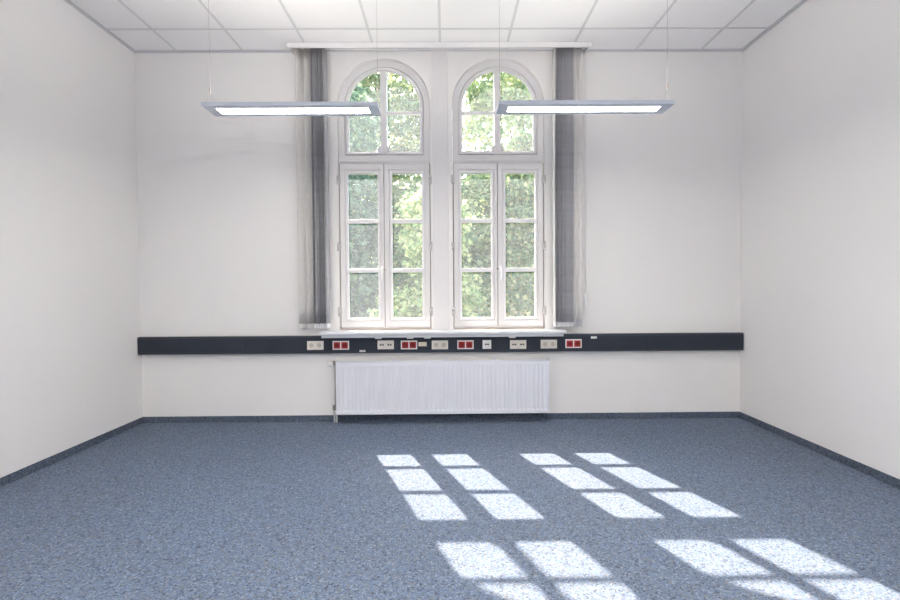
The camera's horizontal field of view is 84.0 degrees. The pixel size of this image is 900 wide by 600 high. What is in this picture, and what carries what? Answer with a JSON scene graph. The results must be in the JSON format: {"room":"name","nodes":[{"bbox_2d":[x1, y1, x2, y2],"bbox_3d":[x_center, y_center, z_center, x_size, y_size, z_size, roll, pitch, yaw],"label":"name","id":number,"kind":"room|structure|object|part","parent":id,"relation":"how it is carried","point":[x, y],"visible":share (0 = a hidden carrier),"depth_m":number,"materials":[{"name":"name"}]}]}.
{"room":"empty office room","nodes":[
{"label":"empty office room","id":0,"kind":"room"},
{"bbox_2d":[0,0,142,477],"bbox_3d":[-3.022,-0.523,0.404,0.150,3.655,9.089,0,1,-1],"label":"wall","id":1,"kind":"structure","parent":0,"point":[71,366],"depth_m":3.86,"materials":[{"name":"paint"}]},
{"bbox_2d":[0,417,142,486],"bbox_3d":[-2.930,1.275,0.427,0.010,0.058,8.839,0,1,-1],"label":"baseboard","id":2,"kind":"structure","parent":1,"relation":"attached to","point":[23,472],"depth_m":3.83,"materials":[{"name":"carpet"}]},
{"bbox_2d":[70,0,800,50],"bbox_3d":[-0.054,-2.327,0.359,6.009,0.125,9.039,0,1,-1],"label":"ceiling","id":3,"kind":"structure","parent":0,"point":[175,25],"depth_m":4.25,"materials":[{"name":"tile"}]},
{"bbox_2d":[201,0,380,115],"bbox_3d":[-1.113,-1.846,3.551,1.233,0.998,0.216,0,1,-1],"label":"pendant light","id":4,"kind":"object","parent":3,"relation":"hanging from","point":[345,108],"visible":1,"depth_m":3.53,"materials":[{"name":"metal"}]},
{"bbox_2d":[217,108,369,113],"bbox_3d":[-1.111,-1.352,3.567,1.068,0.005,0.110,0,1,-1],"label":"diffuser","id":5,"kind":"object","parent":4,"relation":"attached to","point":[219,110],"depth_m":3.57,"materials":[{"name":"white plastic"}]},
{"bbox_2d":[496,0,674,114],"bbox_3d":[0.938,-1.852,3.514,1.227,1.012,0.206,0,1,-1],"label":"pendant light","id":6,"kind":"object","parent":3,"relation":"hanging from","point":[505,107],"visible":1,"depth_m":3.49,"materials":[{"name":"metal"}]},
{"bbox_2d":[507,107,659,111],"bbox_3d":[0.939,-1.351,3.531,1.063,0.005,0.100,0,1,-1],"label":"diffuser","id":7,"kind":"object","parent":6,"relation":"attached to","point":[509,109],"depth_m":3.54,"materials":[{"name":"white plastic"}]},
{"bbox_2d":[135,51,742,416],"bbox_3d":[-0.084,-0.686,4.977,6.009,3.905,0.310,0,1,-1],"label":"wall","id":8,"kind":"structure","parent":0,"point":[217,195],"depth_m":4.82,"materials":[{"name":"paint"}]},
{"bbox_2d":[295,48,330,327],"bbox_3d":[-1.292,-1.043,4.713,0.284,2.620,0.089,0,1,-1],"label":"vertical blind","id":9,"kind":"object","parent":8,"relation":"attached to","point":[312,154],"visible":0.99,"depth_m":4.71,"materials":[{"name":"fabric"}]},
{"bbox_2d":[336,60,432,328],"bbox_3d":[-0.633,-1.009,4.875,0.915,2.616,0.168,0,1,-1],"label":"window","id":10,"kind":"structure","parent":8,"relation":"in","point":[384,163],"depth_m":4.85,"materials":[{"name":"paint"}]},
{"bbox_3d":[-0.853,-0.525,4.919,0.402,1.555,0.033,0,1,-1],"label":"weather frame","id":11,"kind":"part","parent":10,"relation":"part of","materials":[{"name":"glass"}]},
{"bbox_3d":[-0.657,-0.260,4.838,0.024,0.143,0.057,0,1,-1],"label":"handle","id":12,"kind":"part","parent":10,"relation":"part of","materials":[{"name":"white metal"}]},
{"bbox_3d":[-0.638,-1.829,4.886,0.781,0.862,0.104,0,1,-1],"label":"transom sash","id":13,"kind":"part","parent":10,"relation":"part of","materials":[{"name":"paint"}]},
{"bbox_3d":[-0.635,-1.349,4.844,0.880,0.020,0.012,0,1,-1],"label":"transom rail","id":14,"kind":"part","parent":10,"relation":"part of","materials":[{"name":"paint"}]},
{"bbox_3d":[-0.415,-0.528,4.923,0.418,1.555,0.033,0,1,-1],"label":"weather frame","id":15,"kind":"part","parent":10,"relation":"part of","materials":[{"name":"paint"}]},
{"bbox_2d":[328,357,549,422],"bbox_3d":[-0.108,0.866,4.790,2.102,0.612,0.142,0,1,-1],"label":"radiator","id":16,"kind":"object","parent":8,"relation":"attached to","point":[446,386],"visible":1,"depth_m":4.73,"materials":[{"name":"metal"}]},
{"bbox_3d":[-0.067,0.828,4.820,1.999,0.494,0.005,0,1,-1],"label":"panel","id":17,"kind":"part","parent":16,"relation":"part of","materials":[{"name":"metal"}]},
{"bbox_2d":[287,42,590,55],"bbox_3d":[-0.097,-2.352,4.689,2.804,0.045,0.179,0,1,-1],"label":"pelmet","id":18,"kind":"object","parent":8,"relation":"attached to","point":[291,45],"visible":1,"depth_m":4.60,"materials":[{"name":"metal"}]},
{"bbox_2d":[137,332,743,354],"bbox_3d":[-0.075,0.420,4.815,5.807,0.174,0.072,0,1,-1],"label":"cable trunking","id":19,"kind":"object","parent":8,"relation":"attached to","point":[182,345],"depth_m":4.78,"materials":[{"name":"plastic"}]},
{"bbox_2d":[307,341,323,349],"bbox_3d":[-1.284,0.433,4.763,0.156,0.084,0.015,0,1,-1],"label":"power socket","id":20,"kind":"object","parent":19,"relation":"attached to","point":[311,345],"visible":1,"depth_m":4.76,"materials":[{"name":"plastic"}]},
{"bbox_2d":[333,341,348,349],"bbox_3d":[-1.040,0.432,4.765,0.156,0.084,0.015,0,1,-1],"label":"power socket","id":21,"kind":"object","parent":19,"relation":"attached to","point":[337,345],"visible":1,"depth_m":4.76,"materials":[{"name":"red plastic"}]},
{"bbox_2d":[377,340,393,348],"bbox_3d":[-0.614,0.428,4.770,0.156,0.084,0.013,0,1,-1],"label":"outlet","id":22,"kind":"object","parent":19,"relation":"attached to","point":[384,344],"visible":1,"depth_m":4.76,"materials":[{"name":"white plastic"}]},
{"bbox_2d":[401,340,416,348],"bbox_3d":[-0.391,0.429,4.771,0.156,0.084,0.015,0,1,-1],"label":"power socket","id":23,"kind":"object","parent":19,"relation":"attached to","point":[412,344],"visible":1,"depth_m":4.77,"materials":[{"name":"red plastic"}]},
{"bbox_2d":[418,342,426,345],"bbox_3d":[-0.262,0.422,4.776,0.078,0.040,0.006,0,1,-1],"label":"label plate","id":24,"kind":"object","parent":19,"relation":"attached to","point":[419,343],"visible":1,"depth_m":4.77,"materials":[{"name":"beige plastic"}]},
{"bbox_2d":[432,340,447,348],"bbox_3d":[-0.097,0.429,4.774,0.156,0.084,0.015,0,1,-1],"label":"power socket","id":25,"kind":"object","parent":19,"relation":"attached to","point":[439,344],"visible":1,"depth_m":4.77,"materials":[{"name":"plastic"}]},
{"bbox_2d":[457,340,473,348],"bbox_3d":[0.148,0.427,4.776,0.156,0.084,0.015,0,1,-1],"label":"power socket","id":26,"kind":"object","parent":19,"relation":"attached to","point":[461,344],"visible":1,"depth_m":4.77,"materials":[{"name":"red plastic"}]},
{"bbox_2d":[483,340,490,348],"bbox_3d":[0.353,0.425,4.779,0.082,0.084,0.013,0,1,-1],"label":"outlet","id":27,"kind":"object","parent":19,"relation":"attached to","point":[486,343],"visible":1,"depth_m":4.77,"materials":[{"name":"white plastic"}]},
{"bbox_2d":[510,340,525,348],"bbox_3d":[0.651,0.426,4.781,0.156,0.084,0.013,0,1,-1],"label":"outlet","id":28,"kind":"object","parent":19,"relation":"attached to","point":[514,344],"visible":1,"depth_m":4.78,"materials":[{"name":"beige plastic"}]},
{"bbox_2d":[541,340,556,348],"bbox_3d":[0.946,0.422,4.783,0.156,0.084,0.015,0,1,-1],"label":"power socket","id":29,"kind":"object","parent":19,"relation":"attached to","point":[544,343],"visible":1,"depth_m":4.78,"materials":[{"name":"plastic"}]},
{"bbox_2d":[565,339,581,347],"bbox_3d":[1.182,0.417,4.785,0.156,0.084,0.015,0,1,-1],"label":"power socket","id":30,"kind":"object","parent":19,"relation":"attached to","point":[569,343],"visible":1,"depth_m":4.78,"materials":[{"name":"red plastic"}]},
{"bbox_2d":[432,51,448,329],"bbox_3d":[-0.090,-1.042,4.818,0.149,2.685,0.030,0,1,-1],"label":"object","id":31,"kind":"structure","parent":8,"relation":"attached to","point":[439,58],"depth_m":4.80,"materials":[{"name":"paint"}]},
{"bbox_2d":[143,412,738,422],"bbox_3d":[-0.070,1.141,4.865,5.789,0.058,0.010,0,1,-1],"label":"baseboard","id":32,"kind":"structure","parent":8,"relation":"attached to","point":[630,415],"depth_m":4.86,"materials":[{"name":"carpet"}]},
{"bbox_2d":[340,328,543,329],"bbox_3d":[-0.081,0.288,4.886,2.180,0.017,0.024,0,1,-1],"label":"window sill","id":33,"kind":"structure","parent":8,"relation":"attached to","point":[453,328],"depth_m":4.88,"materials":[{"name":"white wood"}]},
{"bbox_2d":[319,329,565,337],"bbox_3d":[-0.069,0.318,4.777,2.306,0.061,0.246,0,1,-1],"label":"window sill","id":34,"kind":"structure","parent":8,"relation":"attached to","point":[424,332],"depth_m":4.69,"materials":[{"name":"stone"}]},
{"bbox_2d":[451,60,545,327],"bbox_3d":[0.469,-1.016,4.884,0.915,2.616,0.168,0,1,-1],"label":"window","id":35,"kind":"structure","parent":8,"relation":"in","point":[497,162],"depth_m":4.87,"materials":[{"name":"paint"}]},
{"bbox_3d":[0.249,-0.532,4.929,0.402,1.555,0.033,0,1,-1],"label":"weather frame","id":36,"kind":"part","parent":35,"relation":"part of","materials":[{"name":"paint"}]},
{"bbox_3d":[0.463,-1.837,4.895,0.781,0.862,0.104,0,1,-1],"label":"transom sash","id":37,"kind":"part","parent":35,"relation":"part of","materials":[{"name":"paint"}]},
{"bbox_3d":[0.467,-1.357,4.854,0.880,0.020,0.012,0,1,-1],"label":"transom rail","id":38,"kind":"part","parent":35,"relation":"part of","materials":[{"name":"paint"}]},
{"bbox_3d":[0.493,-0.268,4.849,0.024,0.143,0.057,0,1,-1],"label":"handle","id":39,"kind":"part","parent":35,"relation":"part of","materials":[{"name":"white metal"}]},
{"bbox_3d":[0.687,-0.535,4.933,0.418,1.555,0.033,0,1,-1],"label":"weather frame","id":40,"kind":"part","parent":35,"relation":"part of","materials":[{"name":"glass"}]},
{"bbox_2d":[552,47,586,326],"bbox_3d":[1.135,-1.061,4.734,0.318,2.622,0.089,0,1,-1],"label":"vertical blind","id":41,"kind":"object","parent":8,"relation":"attached to","point":[567,61],"visible":0.97,"depth_m":4.71,"materials":[{"name":"fabric"}]},
{"bbox_3d":[1.283,-1.215,4.732,0.002,2.316,0.002,0,1,-1],"label":"pull cord","id":42,"kind":"part","parent":41,"relation":"part of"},
{"bbox_2d":[0,418,899,599],"bbox_3d":[-0.031,1.342,0.554,6.009,0.120,9.239,0,1,-1],"label":"floor","id":43,"kind":"structure","parent":0,"point":[649,508],"depth_m":2.84,"materials":[{"name":"carpet"}]},
{"bbox_2d":[739,0,899,478],"bbox_3d":[2.936,-0.563,0.456,0.150,3.655,9.089,0,1,-1],"label":"wall","id":44,"kind":"structure","parent":0,"point":[820,289],"depth_m":3.75,"materials":[{"name":"paint"}]},
{"bbox_2d":[64,0,807,52],"bbox_3d":[-0.054,-2.258,0.360,5.809,0.022,8.839,0,1,-1],"label":"trim","id":45,"kind":"structure","parent":44,"relation":"attached to","point":[69,2],"depth_m":4.75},
{"bbox_2d":[739,412,899,488],"bbox_3d":[2.868,1.236,0.478,0.010,0.058,8.839,0,1,-1],"label":"baseboard","id":46,"kind":"structure","parent":44,"relation":"attached to","point":[863,468],"depth_m":3.75,"materials":[{"name":"carpet"}]},
{"label":"outside","id":47,"kind":"structure","parent":0,"visible":0},
{"bbox_3d":[-0.276,1.745,32.675,80.000,0.200,54.761,0,1,-1],"label":"ground","id":48,"kind":"structure","parent":47,"visible":0},
{"bbox_2d":[348,82,398,317],"bbox_3d":[-3.366,-1.533,11.893,4.361,7.518,2.551,0,1,-1],"label":"broadleaf tree","id":49,"kind":"object","parent":48,"relation":"on","point":[364,293],"visible":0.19,"depth_m":11.35,"materials":[{"name":"green plant"}]},
{"bbox_2d":[350,72,421,317],"bbox_3d":[-2.268,-2.772,15.315,4.417,9.797,2.804,0,1,-1],"label":"broadleaf tree","id":50,"kind":"object","parent":48,"relation":"on","point":[396,102],"visible":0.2,"depth_m":14.57,"materials":[{"name":"green plant"}]},
{"bbox_2d":[367,182,490,327],"bbox_3d":[-0.476,0.017,9.506,2.470,4.498,1.632,-1,2,-8],"label":"broadleaf tree","id":51,"kind":"object","parent":48,"relation":"on","point":[411,305],"visible":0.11,"depth_m":9.23,"materials":[{"name":"green plant"}]},
{"bbox_2d":[461,72,532,314],"bbox_3d":[2.464,-2.819,15.370,4.860,9.815,2.783,0,1,-1],"label":"broadleaf tree","id":52,"kind":"object","parent":48,"relation":"on","point":[483,100],"visible":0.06,"depth_m":14.74,"materials":[{"name":"green plant"}]},
{"bbox_2d":[461,174,534,316],"bbox_3d":[1.152,-0.677,11.892,3.463,5.762,2.295,-1,2,-7],"label":"broadleaf tree","id":53,"kind":"object","parent":48,"relation":"on","point":[519,236],"visible":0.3,"depth_m":11.29,"materials":[{"name":"green plant"}]}
]}

